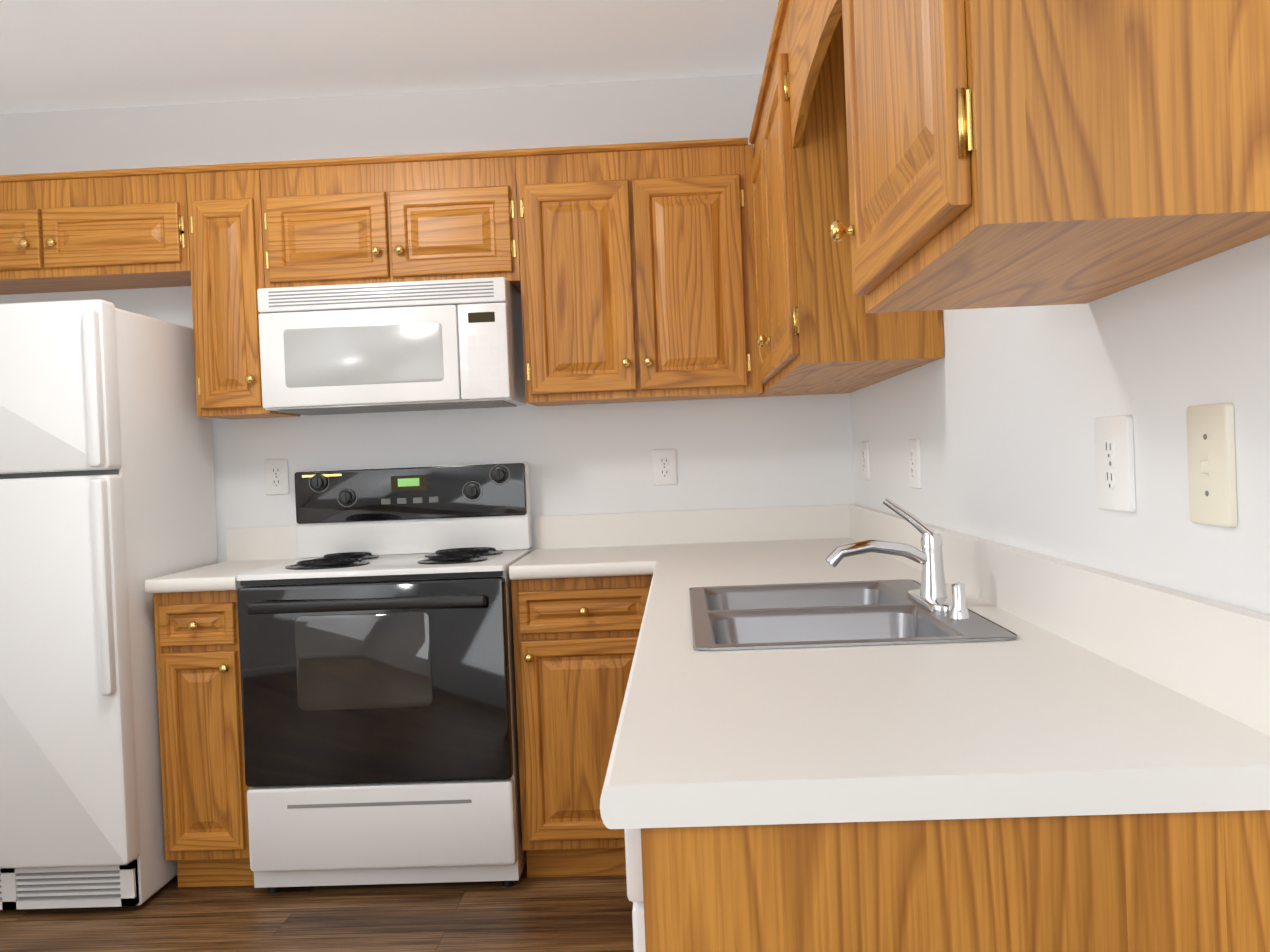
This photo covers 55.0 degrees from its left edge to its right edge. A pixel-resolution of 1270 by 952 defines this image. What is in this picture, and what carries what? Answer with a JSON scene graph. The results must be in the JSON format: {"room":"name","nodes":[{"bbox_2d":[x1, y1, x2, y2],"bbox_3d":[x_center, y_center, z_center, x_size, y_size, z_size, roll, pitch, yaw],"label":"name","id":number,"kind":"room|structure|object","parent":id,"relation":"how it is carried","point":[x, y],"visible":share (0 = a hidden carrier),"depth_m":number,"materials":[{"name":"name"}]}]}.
{"room":"kitchen","nodes":[
{"label":"kitchen","id":0,"kind":"room"},
{"bbox_2d":[0,860,633,951],"bbox_3d":[0.765,1.181,0.860,6.600,0.050,6.540,-2,1,2],"label":"floor","id":1,"kind":"structure","parent":0,"point":[524,913],"depth_m":3.26,"materials":[{"name":"brown wood"}]},
{"bbox_2d":[0,299,217,909],"bbox_3d":[-1.755,0.366,3.671,0.730,1.706,0.775,-2,1,2],"label":"refrigerator","id":2,"kind":"object","parent":1,"relation":"on","point":[107,498],"visible":0.81,"depth_m":3.31,"materials":[{"name":"white metal"}]},
{"bbox_2d":[153,590,253,886],"bbox_3d":[-1.220,0.759,3.769,0.255,0.872,0.618,-2,1,2],"label":"base cabinet","id":3,"kind":"object","parent":1,"relation":"on","point":[205,811],"depth_m":3.46,"materials":[{"name":"brown wood"}]},
{"bbox_2d":[145,526,298,592],"bbox_3d":[-1.241,0.248,3.749,0.258,0.147,0.645,-2,1,2],"label":"countertop","id":4,"kind":"structure","parent":3,"relation":"on","point":[254,548],"depth_m":4.00,"materials":[{"name":"white laminate"}]},
{"bbox_2d":[236,461,531,893],"bbox_3d":[-0.716,0.574,3.681,0.758,1.205,0.694,-2,1,2],"label":"range","id":5,"kind":"object","parent":1,"relation":"on","point":[377,671],"visible":1,"depth_m":3.40,"materials":[{"name":"white"}]},
{"bbox_2d":[511,575,652,877],"bbox_3d":[-0.096,0.714,3.726,0.452,0.872,0.618,-2,1,2],"label":"base cabinet","id":6,"kind":"object","parent":1,"relation":"on","point":[575,640],"depth_m":3.42,"materials":[{"name":"brown wood"}]},
{"bbox_2d":[509,515,576,579],"bbox_3d":[-0.151,0.204,3.707,0.379,0.147,0.645,-2,1,2],"label":"countertop","id":7,"kind":"structure","parent":6,"relation":"on","point":[523,568],"depth_m":4.01,"materials":[{"name":"white laminate"}]},
{"bbox_2d":[624,828,645,951],"bbox_3d":[0.319,0.731,1.450,0.619,0.866,0.617,-2,1,2],"label":"dishwasher","id":8,"kind":"object","parent":1,"relation":"on","point":[634,874],"visible":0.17,"depth_m":1.15,"materials":[{"name":"white"}]},
{"bbox_2d":[641,810,1269,951],"bbox_3d":[0.337,0.728,1.425,0.618,0.872,0.714,-2,1,2],"label":"base cabinet","id":9,"kind":"object","parent":1,"relation":"on","point":[1179,882],"depth_m":1.06,"materials":[{"name":"brown wood"}]},
{"bbox_2d":[533,498,1269,828],"bbox_3d":[0.331,0.228,2.532,0.672,0.376,2.958,-2,1,2],"label":"countertop","id":10,"kind":"structure","parent":9,"relation":"on","point":[811,664],"depth_m":1.40,"materials":[{"name":"white laminate"}]},
{"bbox_2d":[825,498,969,619],"bbox_3d":[0.445,0.136,2.131,0.221,0.190,0.341,-2,1,2],"label":"faucet","id":11,"kind":"object","parent":10,"relation":"on","point":[931,601],"depth_m":2.16,"materials":[{"name":"silver metal"}]},
{"bbox_2d":[0,0,778,113],"bbox_3d":[0.663,-1.307,0.825,6.600,0.050,6.540,-2,1,2],"label":"ceiling","id":12,"kind":"structure","parent":0,"point":[59,55],"depth_m":3.59,"materials":[{"name":"white paint"}]},
{"bbox_2d":[0,74,854,562],"bbox_3d":[0.834,-0.112,4.050,6.600,2.440,0.120,-2,1,2],"label":"wall","id":13,"kind":"structure","parent":0,"point":[736,452],"depth_m":4.03,"materials":[{"name":"white paint"}]},
{"bbox_2d":[0,173,83,294],"bbox_3d":[-2.101,-0.765,3.928,0.549,0.318,0.320,-2,1,2],"label":"upper cabinet","id":14,"kind":"object","parent":13,"relation":"attached to","point":[21,223],"depth_m":3.77,"materials":[{"name":"brown wood"}]},
{"bbox_2d":[40,166,191,290],"bbox_3d":[-1.601,-0.785,3.909,0.454,0.318,0.320,-2,1,2],"label":"upper cabinet","id":15,"kind":"object","parent":13,"relation":"attached to","point":[116,229],"depth_m":3.76,"materials":[{"name":"brown wood"}]},
{"bbox_2d":[180,162,299,418],"bbox_3d":[-1.249,-0.574,3.899,0.228,0.768,0.320,-2,1,2],"label":"upper cabinet","id":16,"kind":"object","parent":13,"relation":"attached to","point":[226,214],"depth_m":3.74,"materials":[{"name":"brown wood"}]},
{"bbox_2d":[264,459,289,494],"bbox_3d":[-1.194,0.003,4.062,0.080,0.118,0.010,-2,1,2],"label":"electrical outlet","id":17,"kind":"object","parent":13,"relation":"attached to","point":[276,476],"visible":1,"depth_m":4.06,"materials":[{"name":"white plastic"}]},
{"bbox_2d":[260,149,523,287],"bbox_3d":[-0.747,-0.781,3.877,0.788,0.395,0.320,-2,1,2],"label":"upper cabinet","id":18,"kind":"object","parent":13,"relation":"attached to","point":[453,215],"depth_m":3.72,"materials":[{"name":"brown wood"}]},
{"bbox_2d":[257,277,526,414],"bbox_3d":[-0.746,-0.396,3.841,0.748,0.370,0.400,-2,1,2],"label":"microwave","id":19,"kind":"object","parent":18,"relation":"attached to","point":[394,346],"visible":1,"depth_m":3.64,"materials":[{"name":"white"}]},
{"bbox_2d":[516,137,762,405],"bbox_3d":[0.017,-0.625,3.851,0.723,0.768,0.320,-2,1,2],"label":"upper cabinet","id":20,"kind":"object","parent":13,"relation":"attached to","point":[627,271],"depth_m":3.70,"materials":[{"name":"brown wood"}]},
{"bbox_2d":[652,449,676,484],"bbox_3d":[0.097,-0.029,4.013,0.080,0.118,0.010,-2,1,2],"label":"electrical outlet","id":21,"kind":"object","parent":13,"relation":"attached to","point":[664,467],"visible":1,"depth_m":4.01,"materials":[{"name":"white plastic"}]},
{"bbox_2d":[850,234,1269,638],"bbox_3d":[0.714,-0.085,2.451,0.120,2.440,3.084,-2,1,2],"label":"wall","id":22,"kind":"structure","parent":0,"point":[997,411],"depth_m":1.66,"materials":[{"name":"white paint"}]},
{"bbox_2d":[758,392,851,396],"bbox_3d":[0.521,-0.645,3.806,0.320,0.768,0.370,-2,1,2],"label":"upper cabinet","id":23,"kind":"object","parent":22,"relation":"attached to","point":[817,392],"depth_m":3.94,"materials":[{"name":"brown wood"}]},
{"bbox_2d":[749,123,872,395],"bbox_3d":[0.505,-0.639,3.382,0.320,0.768,0.480,-2,1,2],"label":"upper cabinet","id":24,"kind":"object","parent":22,"relation":"attached to","point":[806,389],"depth_m":3.57,"materials":[{"name":"brown wood"}]},
{"bbox_2d":[753,0,943,387],"bbox_3d":[0.486,-0.631,2.852,0.320,0.768,0.580,-2,1,2],"label":"upper cabinet","id":25,"kind":"object","parent":22,"relation":"attached to","point":[806,343],"depth_m":2.57,"materials":[{"name":"brown wood"}]},
{"bbox_2d":[861,441,869,479],"bbox_3d":[0.697,-0.047,3.696,0.010,0.118,0.118,-2,1,2],"label":"electrical outlet","id":26,"kind":"object","parent":22,"relation":"attached to","point":[865,457],"visible":1,"depth_m":3.67,"materials":[{"name":"white plastic"}]},
{"bbox_2d":[908,439,921,488],"bbox_3d":[0.669,-0.030,2.921,0.010,0.118,0.118,-2,1,2],"label":"electrical outlet","id":27,"kind":"object","parent":22,"relation":"attached to","point":[914,462],"visible":1,"depth_m":2.90,"materials":[{"name":"white plastic"}]},
{"bbox_2d":[825,0,1269,327],"bbox_3d":[0.429,-0.608,1.345,0.320,0.768,0.640,-2,1,2],"label":"upper cabinet","id":28,"kind":"object","parent":22,"relation":"attached to","point":[918,167],"depth_m":1.04,"materials":[{"name":"brown wood"}]},
{"bbox_2d":[1094,415,1135,512],"bbox_3d":[0.618,-0.016,1.577,0.010,0.122,0.122,-2,1,2],"label":"electrical outlet","id":29,"kind":"object","parent":22,"relation":"attached to","point":[1114,463],"visible":1,"depth_m":1.56,"materials":[{"name":"white plastic"}]},
{"bbox_2d":[1186,402,1237,527],"bbox_3d":[0.605,-0.011,1.290,0.016,0.128,0.100,-2,1,2],"label":"light switch","id":30,"kind":"object","parent":22,"relation":"attached to","point":[1211,465],"visible":1,"depth_m":1.28,"materials":[{"name":"beige plastic"}]}
]}

